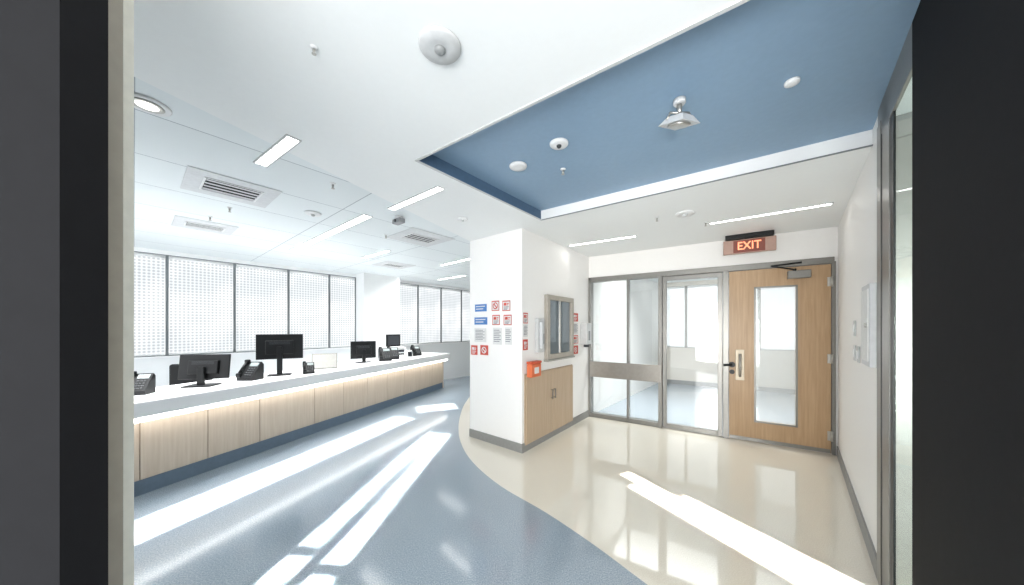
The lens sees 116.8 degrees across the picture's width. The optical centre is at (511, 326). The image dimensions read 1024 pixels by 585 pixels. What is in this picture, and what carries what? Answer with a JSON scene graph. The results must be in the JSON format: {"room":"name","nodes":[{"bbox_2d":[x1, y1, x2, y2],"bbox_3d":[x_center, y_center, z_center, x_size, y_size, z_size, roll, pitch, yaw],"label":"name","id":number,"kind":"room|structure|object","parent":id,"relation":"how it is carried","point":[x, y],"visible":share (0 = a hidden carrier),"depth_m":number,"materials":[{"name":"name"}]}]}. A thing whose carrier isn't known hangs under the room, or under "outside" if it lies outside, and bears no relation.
{"room":"hospital interior","nodes":[
{"label":"hospital interior","id":0,"kind":"room"},
{"bbox_2d":[0,0,107,584],"bbox_3d":[-2.017,0.150,0.615,2.367,2.500,0.070,0,0,0],"label":"wall","id":1,"kind":"structure","parent":0,"point":[54,53],"depth_m":0.58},
{"bbox_2d":[108,0,122,584],"bbox_3d":[-1.081,0.150,0.676,0.438,2.500,0.048,0,0,0],"label":"trim","id":2,"kind":"structure","parent":1,"relation":"attached to","point":[115,7],"depth_m":0.69,"materials":[{"name":"beige metal"}]},
{"bbox_2d":[123,0,133,584],"bbox_3d":[-1.099,0.150,0.728,0.402,2.500,0.045,0,0,0],"label":"trim","id":3,"kind":"structure","parent":1,"relation":"attached to","point":[128,5],"depth_m":0.74,"materials":[{"name":"beige paint"}]},
{"bbox_2d":[134,247,469,386],"bbox_3d":[-4.233,0.150,5.514,0.203,2.500,12.000,0,0,40],"label":"wall","id":4,"kind":"structure","parent":0,"point":[457,365],"depth_m":5.70,"materials":[{"name":"white paint"}]},
{"bbox_2d":[134,253,164,356],"bbox_3d":[-5.228,-0.309,4.274,0.036,1.428,0.704,0,0,40],"label":"roller blind","id":5,"kind":"object","parent":4,"relation":"attached to","point":[149,269],"visible":0.4,"depth_m":4.43,"materials":[{"name":"grey"}]},
{"bbox_2d":[134,251,166,356],"bbox_3d":[-5.243,-0.312,4.287,0.080,1.455,0.740,0,0,40],"label":"window","id":6,"kind":"structure","parent":4,"relation":"attached to","point":[134,251],"depth_m":4.53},
{"bbox_2d":[167,255,234,355],"bbox_3d":[-4.770,-0.312,4.855,0.080,1.455,0.740,0,0,40],"label":"window","id":7,"kind":"structure","parent":4,"relation":"attached to","point":[168,256],"depth_m":4.76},
{"bbox_2d":[169,257,232,354],"bbox_3d":[-4.754,-0.309,4.842,0.037,1.428,0.704,0,0,40],"label":"roller blind","id":8,"kind":"object","parent":4,"relation":"attached to","point":[200,291],"visible":1,"depth_m":4.82,"materials":[{"name":"grey"}]},
{"bbox_2d":[236,264,286,351],"bbox_3d":[-4.280,-0.309,5.411,0.037,1.428,0.704,0,0,40],"label":"roller blind","id":9,"kind":"object","parent":4,"relation":"attached to","point":[261,293],"visible":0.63,"depth_m":5.37,"materials":[{"name":"grey"}]},
{"bbox_2d":[235,263,288,352],"bbox_3d":[-4.296,-0.312,5.423,0.080,1.455,0.740,0,0,40],"label":"window","id":10,"kind":"structure","parent":4,"relation":"attached to","point":[235,263],"depth_m":5.52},
{"bbox_2d":[290,271,327,348],"bbox_3d":[-3.826,-0.309,5.956,0.036,1.428,0.644,0,0,40],"label":"roller blind","id":11,"kind":"object","parent":4,"relation":"attached to","point":[308,291],"visible":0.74,"depth_m":5.95,"materials":[{"name":"grey"}]},
{"bbox_2d":[289,269,329,348],"bbox_3d":[-3.841,-0.312,5.969,0.080,1.455,0.680,0,0,40],"label":"window","id":12,"kind":"structure","parent":4,"relation":"attached to","point":[289,269],"depth_m":6.20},
{"bbox_2d":[330,275,354,346],"bbox_3d":[-3.445,-0.309,6.413,0.036,1.428,0.474,0,0,40],"label":"roller blind","id":13,"kind":"object","parent":4,"relation":"attached to","point":[342,289],"visible":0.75,"depth_m":6.41,"materials":[{"name":"grey"}]},
{"bbox_2d":[330,274,355,347],"bbox_3d":[-3.460,-0.312,6.426,0.080,1.455,0.510,0,0,40],"label":"window","id":14,"kind":"structure","parent":4,"relation":"attached to","point":[330,274],"depth_m":6.59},
{"bbox_2d":[400,283,416,343],"bbox_3d":[-2.546,-0.309,7.492,0.036,1.428,0.664,0,0,40],"label":"roller blind","id":15,"kind":"object","parent":4,"relation":"attached to","point":[408,293],"visible":0.62,"depth_m":7.56,"materials":[{"name":"grey"}]},
{"bbox_2d":[400,283,417,344],"bbox_3d":[-2.561,-0.312,7.505,0.080,1.455,0.700,0,0,40],"label":"window","id":16,"kind":"structure","parent":4,"relation":"attached to","point":[401,283],"depth_m":7.74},
{"bbox_2d":[418,285,440,343],"bbox_3d":[-2.113,-0.312,8.043,0.080,1.455,0.700,0,0,40],"label":"window","id":17,"kind":"structure","parent":4,"relation":"attached to","point":[418,285],"depth_m":7.89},
{"bbox_2d":[419,286,440,342],"bbox_3d":[-2.098,-0.309,8.030,0.036,1.428,0.664,0,0,40],"label":"roller blind","id":18,"kind":"object","parent":4,"relation":"attached to","point":[429,297],"visible":1,"depth_m":8.02,"materials":[{"name":"grey"}]},
{"bbox_2d":[441,287,461,342],"bbox_3d":[-1.665,-0.312,8.581,0.080,1.455,0.700,0,0,40],"label":"window","id":19,"kind":"structure","parent":4,"relation":"attached to","point":[441,287],"depth_m":8.43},
{"bbox_2d":[442,288,460,341],"bbox_3d":[-1.649,-0.309,8.568,0.037,1.428,0.664,0,0,40],"label":"roller blind","id":20,"kind":"object","parent":4,"relation":"attached to","point":[451,299],"visible":1,"depth_m":8.57,"materials":[{"name":"grey"}]},
{"bbox_2d":[462,291,469,340],"bbox_3d":[-1.201,-0.309,9.106,0.037,1.428,0.664,0,0,40],"label":"roller blind","id":21,"kind":"object","parent":4,"relation":"attached to","point":[465,294],"visible":0.41,"depth_m":8.96,"materials":[{"name":"grey"}]},
{"bbox_2d":[356,273,399,360],"bbox_3d":[-2.934,0.150,6.840,0.500,2.500,0.800,0,0,40],"label":"wall pier","id":22,"kind":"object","parent":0,"point":[377,296],"visible":0.57,"depth_m":6.59,"materials":[{"name":"white paint"}]},
{"bbox_2d":[134,376,878,584],"bbox_3d":[-0.750,1.400,5.250,17.500,0.001,13.500,0,0,0],"label":"floor","id":23,"kind":"structure","parent":0,"point":[402,493],"depth_m":2.35,"materials":[{"name":"blue"}]},
{"bbox_2d":[169,364,212,384],"bbox_3d":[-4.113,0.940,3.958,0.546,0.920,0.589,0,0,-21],"label":"document tray","id":24,"kind":"object","parent":23,"relation":"on","point":[173,368],"visible":0.07,"depth_m":4.06,"materials":[{"name":"black plastic"}]},
{"bbox_2d":[134,352,449,496],"bbox_3d":[-2.801,1.000,4.264,0.750,0.800,6.580,0,0,18],"label":"reception desk","id":25,"kind":"object","parent":23,"relation":"on","point":[180,434],"visible":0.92,"depth_m":3.40,"materials":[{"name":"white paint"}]},
{"bbox_2d":[134,371,155,395],"bbox_3d":[-3.330,0.499,2.807,0.153,0.202,0.149,0,0,-21],"label":"desk phone","id":26,"kind":"object","parent":25,"relation":"on","point":[144,383],"visible":0.56,"depth_m":2.82,"materials":[{"name":"black plastic"}]},
{"bbox_2d":[178,354,230,387],"bbox_3d":[-3.155,0.441,3.207,0.440,0.317,0.190,0,0,-12],"label":"computer monitor","id":27,"kind":"object","parent":25,"relation":"on","point":[200,367],"visible":1,"depth_m":3.22,"materials":[{"name":"black plastic"}]},
{"bbox_2d":[192,361,213,363],"bbox_3d":[-3.158,0.364,3.217,0.194,0.029,0.002,0,-7,-12],"label":"vent","id":28,"kind":"object","parent":27,"relation":"attached to","point":[193,362],"depth_m":3.22,"materials":[{"name":"grey plastic"}]},
{"bbox_2d":[236,360,263,380],"bbox_3d":[-2.977,0.487,3.577,0.180,0.225,0.175,0,0,2],"label":"desk phone","id":29,"kind":"object","parent":25,"relation":"on","point":[250,371],"visible":1,"depth_m":3.57,"materials":[{"name":"black plastic"}]},
{"bbox_2d":[256,334,302,376],"bbox_3d":[-2.899,0.345,3.934,0.480,0.510,0.190,0,0,-29],"label":"computer monitor","id":30,"kind":"object","parent":25,"relation":"on","point":[279,347],"visible":1,"depth_m":3.91,"materials":[{"name":"black plastic"}]},
{"bbox_2d":[134,352,449,418],"bbox_3d":[-2.801,0.664,4.264,0.750,0.128,6.580,0,0,18],"label":"countertop","id":31,"kind":"structure","parent":25,"relation":"on","point":[170,398],"depth_m":3.39,"materials":[{"name":"white"}]},
{"bbox_2d":[302,361,314,373],"bbox_3d":[-2.628,0.521,4.072,0.126,0.158,0.122,0,0,-38],"label":"desk phone","id":32,"kind":"object","parent":25,"relation":"on","point":[307,367],"visible":1,"depth_m":4.06,"materials":[{"name":"black plastic"}]},
{"bbox_2d":[312,353,336,369],"bbox_3d":[-2.716,0.492,4.569,0.320,0.216,0.180,0,0,-29],"label":"document tray","id":33,"kind":"object","parent":25,"relation":"on","point":[325,360],"visible":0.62,"depth_m":4.53,"materials":[{"name":"beige plastic"}]},
{"bbox_2d":[351,341,375,362],"bbox_3d":[-2.510,0.420,5.333,0.400,0.360,0.190,0,0,-41],"label":"computer monitor","id":34,"kind":"object","parent":25,"relation":"on","point":[359,349],"visible":1,"depth_m":5.31,"materials":[{"name":"black plastic"}]},
{"bbox_2d":[378,347,391,361],"bbox_3d":[-2.255,0.476,5.592,0.198,0.248,0.192,0,0,-32],"label":"desk phone","id":35,"kind":"object","parent":25,"relation":"on","point":[384,354],"visible":1,"depth_m":5.57,"materials":[{"name":"black plastic"}]},
{"bbox_2d":[386,334,399,346],"bbox_3d":[-2.581,0.290,6.845,0.033,0.260,0.320,0,0,40],"label":"computer monitor","id":36,"kind":"object","parent":25,"relation":"on","point":[391,339],"visible":0.99,"depth_m":6.82,"materials":[{"name":"black plastic"}]},
{"bbox_2d":[387,346,398,358],"bbox_3d":[-2.229,0.476,5.899,0.198,0.248,0.193,0,0,-32],"label":"desk phone","id":37,"kind":"object","parent":25,"relation":"on","point":[394,350],"visible":0.59,"depth_m":5.89,"materials":[{"name":"black plastic"}]},
{"bbox_2d":[384,346,406,356],"bbox_3d":[-2.336,0.500,6.328,0.350,0.200,0.320,0,0,-38],"label":"printer","id":38,"kind":"object","parent":25,"relation":"on","point":[402,350],"visible":0.45,"depth_m":6.26,"materials":[{"name":"white plastic"}]},
{"bbox_2d":[406,350,412,357],"bbox_3d":[-2.002,0.530,6.139,0.100,0.140,0.120,0,0,-38],"label":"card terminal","id":39,"kind":"object","parent":25,"relation":"on","point":[409,354],"visible":0.96,"depth_m":6.11,"materials":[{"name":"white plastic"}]},
{"bbox_2d":[410,345,421,355],"bbox_3d":[-2.005,0.487,6.593,0.180,0.225,0.175,0,0,-43],"label":"desk phone","id":40,"kind":"object","parent":25,"relation":"on","point":[416,351],"visible":0.98,"depth_m":6.57,"materials":[{"name":"black plastic"}]},
{"bbox_2d":[134,0,911,288],"bbox_3d":[-0.750,-1.100,5.250,17.500,0.001,13.500,0,0,0],"label":"ceiling","id":41,"kind":"structure","parent":0,"point":[235,77],"depth_m":1.73,"materials":[{"name":"paint"}]},
{"bbox_2d":[134,92,171,116],"bbox_3d":[-1.800,-1.092,1.554,0.170,0.014,0.170,0,0,0],"label":"recessed light","id":42,"kind":"object","parent":41,"relation":"in","point":[144,103],"visible":0.85,"depth_m":1.55,"materials":[{"name":"white plastic"}]},
{"bbox_2d":[171,215,238,234],"bbox_3d":[-3.340,-1.093,3.430,0.480,0.011,0.480,0,0,40],"label":"ceiling vent","id":43,"kind":"object","parent":41,"relation":"in","point":[179,221],"visible":1,"depth_m":3.40,"materials":[{"name":"white plastic"}]},
{"bbox_2d":[180,165,281,207],"bbox_3d":[-2.240,-1.093,2.520,0.540,0.011,0.540,0,0,40],"label":"ceiling vent","id":44,"kind":"object","parent":41,"relation":"in","point":[198,180],"visible":1,"depth_m":2.48,"materials":[{"name":"white plastic"}]},
{"bbox_2d":[253,134,301,167],"bbox_3d":[-1.480,-1.096,1.975,0.530,0.008,0.080,0,0,35],"label":"recessed light","id":45,"kind":"object","parent":41,"relation":"in","point":[287,142],"visible":1,"depth_m":1.95,"materials":[{"name":"grey plastic"}]},
{"bbox_2d":[304,210,321,216],"bbox_3d":[-1.920,-1.083,3.040,0.140,0.033,0.140,0,0,0],"label":"ceiling speaker","id":46,"kind":"object","parent":41,"relation":"attached to","point":[308,212],"visible":1,"depth_m":3.01,"materials":[{"name":"white plastic"}]},
{"bbox_2d":[310,44,317,55],"bbox_3d":[-0.778,-1.085,1.238,0.027,0.028,0.027,0,0,0],"label":"sprinkler head","id":47,"kind":"object","parent":41,"relation":"attached to","point":[314,48],"visible":1,"depth_m":1.23},
{"bbox_2d":[289,214,372,250],"bbox_3d":[-2.270,-1.096,3.800,2.222,0.008,0.095,0,0,39],"label":"recessed light","id":48,"kind":"object","parent":41,"relation":"in","point":[363,217],"visible":1,"depth_m":3.61,"materials":[{"name":"grey plastic"}]},
{"bbox_2d":[361,250,390,258],"bbox_3d":[-2.065,-1.096,4.765,0.759,0.008,0.080,0,0,40],"label":"recessed light","id":49,"kind":"object","parent":41,"relation":"in","point":[384,251],"visible":1,"depth_m":4.75,"materials":[{"name":"grey plastic"}]},
{"bbox_2d":[372,261,415,268],"bbox_3d":[-2.100,-1.093,5.600,0.550,0.011,0.550,0,0,40],"label":"ceiling vent","id":50,"kind":"object","parent":41,"relation":"in","point":[389,264],"visible":1,"depth_m":5.58,"materials":[{"name":"white plastic"}]},
{"bbox_2d":[392,215,404,224],"bbox_3d":[-1.132,-1.065,3.138,0.130,0.069,0.086,0,0,40],"label":"security camera","id":51,"kind":"object","parent":41,"relation":"attached to","point":[398,220],"visible":1,"depth_m":3.10,"materials":[{"name":"grey plastic"}]},
{"bbox_2d":[387,185,444,210],"bbox_3d":[-0.840,-1.096,2.705,0.738,0.008,0.075,0,0,39],"label":"recessed light","id":52,"kind":"object","parent":41,"relation":"in","point":[436,189],"visible":1,"depth_m":2.67,"materials":[{"name":"grey plastic"}]},
{"bbox_2d":[387,227,453,246],"bbox_3d":[-1.130,-1.093,3.890,0.600,0.011,0.600,0,0,40],"label":"ceiling vent","id":53,"kind":"object","parent":41,"relation":"in","point":[412,235],"visible":0.96,"depth_m":3.85,"materials":[{"name":"white plastic"}]},
{"bbox_2d":[418,25,460,64],"bbox_3d":[-0.281,-1.083,1.229,0.164,0.033,0.164,0,0,0],"label":"smoke detector","id":54,"kind":"object","parent":41,"relation":"attached to","point":[438,44],"visible":1,"depth_m":1.21,"materials":[{"name":"grey plastic"}]},
{"bbox_2d":[440,258,469,265],"bbox_3d":[-0.935,-1.096,5.300,0.890,0.008,0.081,0,0,44],"label":"recessed light","id":55,"kind":"object","parent":41,"relation":"in","point":[466,259],"visible":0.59,"depth_m":5.33,"materials":[{"name":"grey plastic"}]},
{"bbox_2d":[416,161,541,220],"bbox_3d":[-0.166,-1.097,2.653,0.018,0.006,1.494,0,0,39],"label":"trim","id":56,"kind":"structure","parent":41,"relation":"attached to","point":[420,162],"depth_m":2.47,"materials":[{"name":"paint"}]},
{"bbox_2d":[568,235,636,246],"bbox_3d":[1.134,-1.096,4.020,0.857,0.008,0.075,0,0,32],"label":"recessed light","id":57,"kind":"object","parent":41,"relation":"in","point":[632,236],"visible":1,"depth_m":3.98,"materials":[{"name":"grey plastic"}]},
{"bbox_2d":[675,210,694,216],"bbox_3d":[1.670,-1.083,3.040,0.170,0.033,0.170,0,0,0],"label":"smoke detector","id":58,"kind":"object","parent":41,"relation":"attached to","point":[685,213],"visible":1,"depth_m":3.01,"materials":[{"name":"white plastic"}]},
{"bbox_2d":[723,230,776,255],"bbox_3d":[2.786,-0.986,3.707,0.500,0.228,0.070,0,0,33],"label":"exit sign","id":59,"kind":"object","parent":41,"relation":"hanging from","point":[762,241],"visible":1,"depth_m":3.68,"materials":[{"name":"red plastic"}]},
{"bbox_2d":[709,202,833,224],"bbox_3d":[2.470,-1.096,3.070,0.936,0.008,0.065,0,0,36],"label":"recessed light","id":60,"kind":"object","parent":41,"relation":"in","point":[830,203],"visible":1,"depth_m":3.03,"materials":[{"name":"grey plastic"}]},
{"bbox_2d":[470,228,657,443],"bbox_3d":[1.646,0.150,6.009,0.845,2.500,5.821,0,0,40],"label":"wall column","id":61,"kind":"structure","parent":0,"point":[521,266],"depth_m":3.96,"materials":[{"name":"white paint"}]},
{"bbox_2d":[471,345,477,354],"bbox_3d":[-0.477,0.291,3.982,0.110,0.120,0.008,0,0,39],"label":"wall sign","id":62,"kind":"object","parent":61,"relation":"attached to","point":[474,348],"visible":1,"depth_m":3.98,"materials":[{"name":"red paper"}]},
{"bbox_2d":[474,328,485,341],"bbox_3d":[-0.396,0.100,3.915,0.200,0.170,0.008,0,0,40],"label":"wall sign","id":63,"kind":"object","parent":61,"relation":"attached to","point":[479,333],"visible":1,"depth_m":3.91,"materials":[{"name":"white paper"}]},
{"bbox_2d":[475,330,482,339],"bbox_3d":[-0.398,0.097,3.913,0.160,0.119,0.001,0,0,40],"label":"print","id":64,"kind":"object","parent":63,"relation":"attached to","point":[478,333],"depth_m":3.92,"materials":[{"name":"grey"}]},
{"bbox_2d":[474,317,486,324],"bbox_3d":[-0.388,-0.075,3.909,0.220,0.090,0.008,0,0,40],"label":"wall sign","id":65,"kind":"object","parent":61,"relation":"attached to","point":[477,320],"visible":1,"depth_m":3.91,"materials":[{"name":"plastic"}]},
{"bbox_2d":[475,304,486,311],"bbox_3d":[-0.388,-0.237,3.909,0.200,0.090,0.008,0,0,40],"label":"wall sign","id":66,"kind":"object","parent":61,"relation":"attached to","point":[479,307],"visible":1,"depth_m":3.91,"materials":[{"name":"plastic"}]},
{"bbox_2d":[480,345,487,354],"bbox_3d":[-0.342,0.284,3.870,0.130,0.120,0.008,0,0,40],"label":"wall sign","id":67,"kind":"object","parent":61,"relation":"attached to","point":[483,348],"visible":1,"depth_m":3.87,"materials":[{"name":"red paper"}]},
{"bbox_2d":[492,301,498,310],"bbox_3d":[-0.196,-0.252,3.748,0.120,0.120,0.008,0,0,40],"label":"wall sign","id":68,"kind":"object","parent":61,"relation":"attached to","point":[495,304],"visible":1,"depth_m":3.74,"materials":[{"name":"plastic"}]},
{"bbox_2d":[469,429,522,452],"bbox_3d":[-0.213,1.350,3.761,0.857,0.100,0.012,0,0,40],"label":"baseboard","id":69,"kind":"structure","parent":61,"relation":"attached to","point":[492,439],"depth_m":3.72,"materials":[{"name":"grey rubber"}]},
{"bbox_2d":[492,315,499,324],"bbox_3d":[-0.188,-0.084,3.742,0.120,0.120,0.008,0,0,39],"label":"wall sign","id":70,"kind":"object","parent":61,"relation":"attached to","point":[495,318],"visible":1,"depth_m":3.74,"materials":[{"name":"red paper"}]},
{"bbox_2d":[493,328,501,344],"bbox_3d":[-0.173,0.108,3.730,0.140,0.200,0.008,0,0,40],"label":"wall sign","id":71,"kind":"object","parent":61,"relation":"attached to","point":[497,332],"visible":1,"depth_m":3.73,"materials":[{"name":"white paper"}]},
{"bbox_2d":[502,300,510,310],"bbox_3d":[-0.065,-0.245,3.640,0.120,0.120,0.008,0,0,40],"label":"wall sign","id":72,"kind":"object","parent":61,"relation":"attached to","point":[506,305],"visible":1,"depth_m":3.63,"materials":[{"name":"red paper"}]},
{"bbox_2d":[504,315,511,324],"bbox_3d":[-0.050,-0.081,3.627,0.120,0.120,0.008,0,0,40],"label":"wall sign","id":73,"kind":"object","parent":61,"relation":"attached to","point":[507,318],"visible":1,"depth_m":3.62,"materials":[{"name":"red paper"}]},
{"bbox_2d":[505,327,511,344],"bbox_3d":[-0.042,0.104,3.621,0.100,0.200,0.008,0,0,40],"label":"wall sign","id":74,"kind":"object","parent":61,"relation":"attached to","point":[508,330],"visible":1,"depth_m":3.62,"materials":[{"name":"white paper"}]},
{"bbox_2d":[523,324,527,336],"bbox_3d":[0.151,0.040,3.545,0.008,0.140,0.090,0,0,37],"label":"wall sign","id":75,"kind":"object","parent":61,"relation":"attached to","point":[525,326],"visible":1,"depth_m":3.54,"materials":[{"name":"white paper"}]},
{"bbox_2d":[523,339,527,349],"bbox_3d":[0.151,0.200,3.545,0.008,0.120,0.090,0,0,37],"label":"wall sign","id":76,"kind":"object","parent":61,"relation":"attached to","point":[525,341],"visible":1,"depth_m":3.54,"materials":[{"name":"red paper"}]},
{"bbox_2d":[523,313,527,322],"bbox_3d":[0.151,-0.100,3.545,0.008,0.120,0.090,0,0,37],"label":"wall sign","id":77,"kind":"object","parent":61,"relation":"attached to","point":[525,315],"visible":1,"depth_m":3.54,"materials":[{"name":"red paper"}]},
{"bbox_2d":[527,360,541,377],"bbox_3d":[0.253,0.476,3.581,0.075,0.178,0.210,0,0,37],"label":"box","id":78,"kind":"object","parent":61,"relation":"attached to","point":[533,367],"visible":1,"depth_m":3.52,"materials":[{"name":"orange plastic"}]},
{"bbox_2d":[535,318,543,352],"bbox_3d":[0.345,0.100,3.737,0.085,0.400,0.150,0,0,37],"label":"wall telephone","id":79,"kind":"object","parent":61,"relation":"attached to","point":[539,323],"visible":1,"depth_m":3.69,"materials":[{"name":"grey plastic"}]},
{"bbox_2d":[524,364,572,445],"bbox_3d":[0.514,0.930,3.985,0.055,0.800,1.180,0,0,37],"label":"base cabinet","id":80,"kind":"object","parent":61,"relation":"attached to","point":[548,397],"visible":0.98,"depth_m":3.89,"materials":[{"name":"brown wood"}]},
{"bbox_2d":[523,410,588,452],"bbox_3d":[0.659,1.350,4.214,0.012,0.100,1.800,0,0,37],"label":"baseboard","id":81,"kind":"structure","parent":61,"relation":"attached to","point":[585,414],"depth_m":4.10,"materials":[{"name":"grey rubber"}]},
{"bbox_2d":[544,294,574,361],"bbox_3d":[0.638,0.013,4.142,0.064,0.825,0.740,0,0,37],"label":"window","id":82,"kind":"structure","parent":61,"relation":"attached to","point":[558,310],"depth_m":4.11,"materials":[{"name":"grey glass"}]},
{"bbox_2d":[580,323,590,346],"bbox_3d":[1.110,0.120,4.726,0.113,0.360,0.180,0,0,37],"label":"dispenser","id":83,"kind":"object","parent":61,"relation":"attached to","point":[585,328],"visible":1,"depth_m":4.66,"materials":[{"name":"grey plastic"}]},
{"bbox_2d":[420,0,920,218],"bbox_3d":[0.770,-1.147,1.990,2.386,0.095,1.511,0,0,36],"label":"ceiling","id":84,"kind":"structure","parent":0,"point":[732,69],"depth_m":1.75,"materials":[{"name":"blue paint"}]},
{"bbox_2d":[509,161,526,170],"bbox_3d":[0.045,-1.186,2.330,0.130,0.016,0.130,0,0,0],"label":"ceiling speaker","id":85,"kind":"object","parent":84,"relation":"attached to","point":[516,165],"visible":1,"depth_m":2.31,"materials":[{"name":"white plastic"}]},
{"bbox_2d":[550,138,567,149],"bbox_3d":[0.305,-1.177,2.045,0.120,0.033,0.120,0,0,0],"label":"sensor","id":86,"kind":"object","parent":84,"relation":"attached to","point":[557,143],"visible":1,"depth_m":2.03,"materials":[{"name":"white plastic"}]},
{"bbox_2d":[415,0,749,160],"bbox_3d":[0.266,-1.097,1.429,2.225,0.006,0.017,0,0,36],"label":"trim","id":87,"kind":"structure","parent":84,"relation":"attached to","point":[739,2],"depth_m":1.33,"materials":[{"name":"paint"}]},
{"bbox_2d":[658,96,699,129],"bbox_3d":[0.880,-1.115,1.661,0.148,0.157,0.139,0,0,-28],"label":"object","id":88,"kind":"object","parent":84,"relation":"attached to","point":[682,119],"visible":1,"depth_m":1.64,"materials":[{"name":"grey plastic"}]},
{"bbox_2d":[541,144,872,220],"bbox_3d":[1.237,-1.097,2.568,2.307,0.006,0.012,0,0,35],"label":"trim","id":89,"kind":"structure","parent":84,"relation":"attached to","point":[872,144],"depth_m":2.31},
{"bbox_2d":[784,76,799,87],"bbox_3d":[1.360,-1.186,1.530,0.060,0.016,0.060,0,0,0],"label":"smoke detector","id":90,"kind":"object","parent":84,"relation":"attached to","point":[793,81],"visible":1,"depth_m":1.52,"materials":[{"name":"white plastic"}]},
{"bbox_2d":[598,383,794,435],"bbox_3d":[3.700,1.399,5.774,2.775,0.003,4.346,0,0,40],"label":"floor","id":91,"kind":"structure","parent":0,"point":[690,405],"depth_m":5.47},
{"bbox_2d":[589,226,837,454],"bbox_3d":[2.462,0.150,4.223,2.897,2.500,0.120,0,0,33],"label":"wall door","id":92,"kind":"structure","parent":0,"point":[823,242],"depth_m":4.05,"materials":[{"name":"white paint"}]},
{"bbox_2d":[588,257,834,437],"bbox_3d":[2.388,0.315,4.230,2.765,2.170,0.150,0,0,33],"label":"door frame","id":93,"kind":"structure","parent":92,"relation":"attached to","point":[628,371],"depth_m":4.40,"materials":[{"name":"grey metal"}]},
{"bbox_2d":[663,272,721,435],"bbox_3d":[2.397,0.347,4.212,0.690,2.085,0.050,0,0,33],"label":"door","id":94,"kind":"structure","parent":93,"relation":"attached to","point":[718,432],"depth_m":4.17,"materials":[{"name":"grey metal"}]},
{"bbox_2d":[723,261,835,454],"bbox_3d":[3.095,0.328,3.689,1.030,2.144,0.231,0,0,29],"label":"door","id":95,"kind":"structure","parent":93,"relation":"attached to","point":[814,429],"depth_m":3.61,"materials":[{"name":"brown wood"}]},
{"bbox_2d":[667,279,794,388],"bbox_3d":[5.760,0.150,6.705,5.200,2.500,0.122,0,0,33],"label":"wall","id":96,"kind":"structure","parent":0,"point":[774,368],"depth_m":7.33,"materials":[{"name":"beige paint"}]},
{"bbox_2d":[667,286,685,347],"bbox_3d":[3.939,-0.250,7.849,0.700,1.500,0.080,0,0,33],"label":"window","id":97,"kind":"structure","parent":96,"relation":"in","point":[673,286],"depth_m":7.63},
{"bbox_2d":[667,287,684,346],"bbox_3d":[3.928,-0.246,7.832,0.636,1.473,0.036,0,0,33],"label":"roller blind","id":98,"kind":"object","parent":97,"relation":"attached to","point":[675,295],"visible":0.59,"depth_m":7.75,"materials":[{"name":"grey"}]},
{"bbox_2d":[686,284,717,348],"bbox_3d":[4.528,-0.250,7.471,0.700,1.500,0.080,0,0,33],"label":"window","id":99,"kind":"structure","parent":96,"relation":"in","point":[705,284],"depth_m":7.62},
{"bbox_2d":[688,285,717,347],"bbox_3d":[4.517,-0.246,7.454,0.636,1.473,0.036,0,0,33],"label":"roller blind","id":100,"kind":"object","parent":99,"relation":"attached to","point":[702,300],"visible":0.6,"depth_m":7.45,"materials":[{"name":"grey"}]},
{"bbox_2d":[667,379,794,393],"bbox_3d":[5.724,1.350,6.649,5.200,0.100,0.016,0,0,33],"label":"baseboard","id":101,"kind":"structure","parent":96,"relation":"attached to","point":[764,389],"depth_m":7.29,"materials":[{"name":"grey rubber"}]},
{"bbox_2d":[722,283,758,349],"bbox_3d":[5.117,-0.250,7.093,0.700,1.500,0.080,0,0,33],"label":"window","id":102,"kind":"structure","parent":96,"relation":"in","point":[722,283],"depth_m":6.88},
{"bbox_2d":[722,284,756,348],"bbox_3d":[5.107,-0.246,7.076,0.636,1.473,0.036,0,0,33],"label":"roller blind","id":103,"kind":"object","parent":102,"relation":"attached to","point":[722,284],"visible":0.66,"depth_m":7.24,"materials":[{"name":"grey"}]},
{"bbox_2d":[759,288,793,350],"bbox_3d":[5.707,-0.250,6.715,0.700,1.500,0.080,0,0,33],"label":"window","id":104,"kind":"structure","parent":96,"relation":"in","point":[760,288],"depth_m":6.86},
{"bbox_2d":[761,287,794,350],"bbox_3d":[5.696,-0.246,6.698,0.636,1.473,0.036,0,0,33],"label":"roller blind","id":105,"kind":"object","parent":104,"relation":"attached to","point":[777,304],"visible":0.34,"depth_m":6.71,"materials":[{"name":"grey"}]},
{"bbox_2d":[838,0,1023,584],"bbox_3d":[2.298,0.050,1.936,0.149,2.700,4.138,0,0,42],"label":"wall","id":106,"kind":"structure","parent":0,"point":[968,55],"depth_m":0.89,"materials":[{"name":"paint"}]},
{"bbox_2d":[853,345,855,360],"bbox_3d":[2.657,0.200,2.446,0.014,0.120,0.080,0,0,42],"label":"light switch","id":107,"kind":"object","parent":106,"relation":"attached to","point":[854,346],"visible":0.99,"depth_m":2.42,"materials":[{"name":"grey plastic"}]},
{"bbox_2d":[837,446,876,577],"bbox_3d":[2.789,1.350,2.591,0.012,0.100,2.268,0,0,42],"label":"baseboard","id":108,"kind":"structure","parent":106,"relation":"attached to","point":[870,547],"depth_m":2.22,"materials":[{"name":"grey rubber"}]},
{"bbox_2d":[856,346,859,362],"bbox_3d":[2.523,0.200,2.297,0.014,0.120,0.080,0,0,42],"label":"light switch","id":109,"kind":"object","parent":106,"relation":"attached to","point":[858,347],"visible":1,"depth_m":2.27,"materials":[{"name":"grey plastic"}]},
{"bbox_2d":[861,283,876,367],"bbox_3d":[2.129,-0.010,1.885,0.050,0.480,0.280,0,0,42],"label":"box","id":110,"kind":"object","parent":106,"relation":"attached to","point":[869,291],"visible":0.93,"depth_m":1.79,"materials":[{"name":"grey plastic"}]},
{"bbox_2d":[877,24,911,584],"bbox_3d":[1.838,0.100,1.457,0.112,2.600,0.690,0,0,42],"label":"window","id":111,"kind":"structure","parent":106,"relation":"in","point":[894,133],"depth_m":1.62,"materials":[{"name":"grey metal"}]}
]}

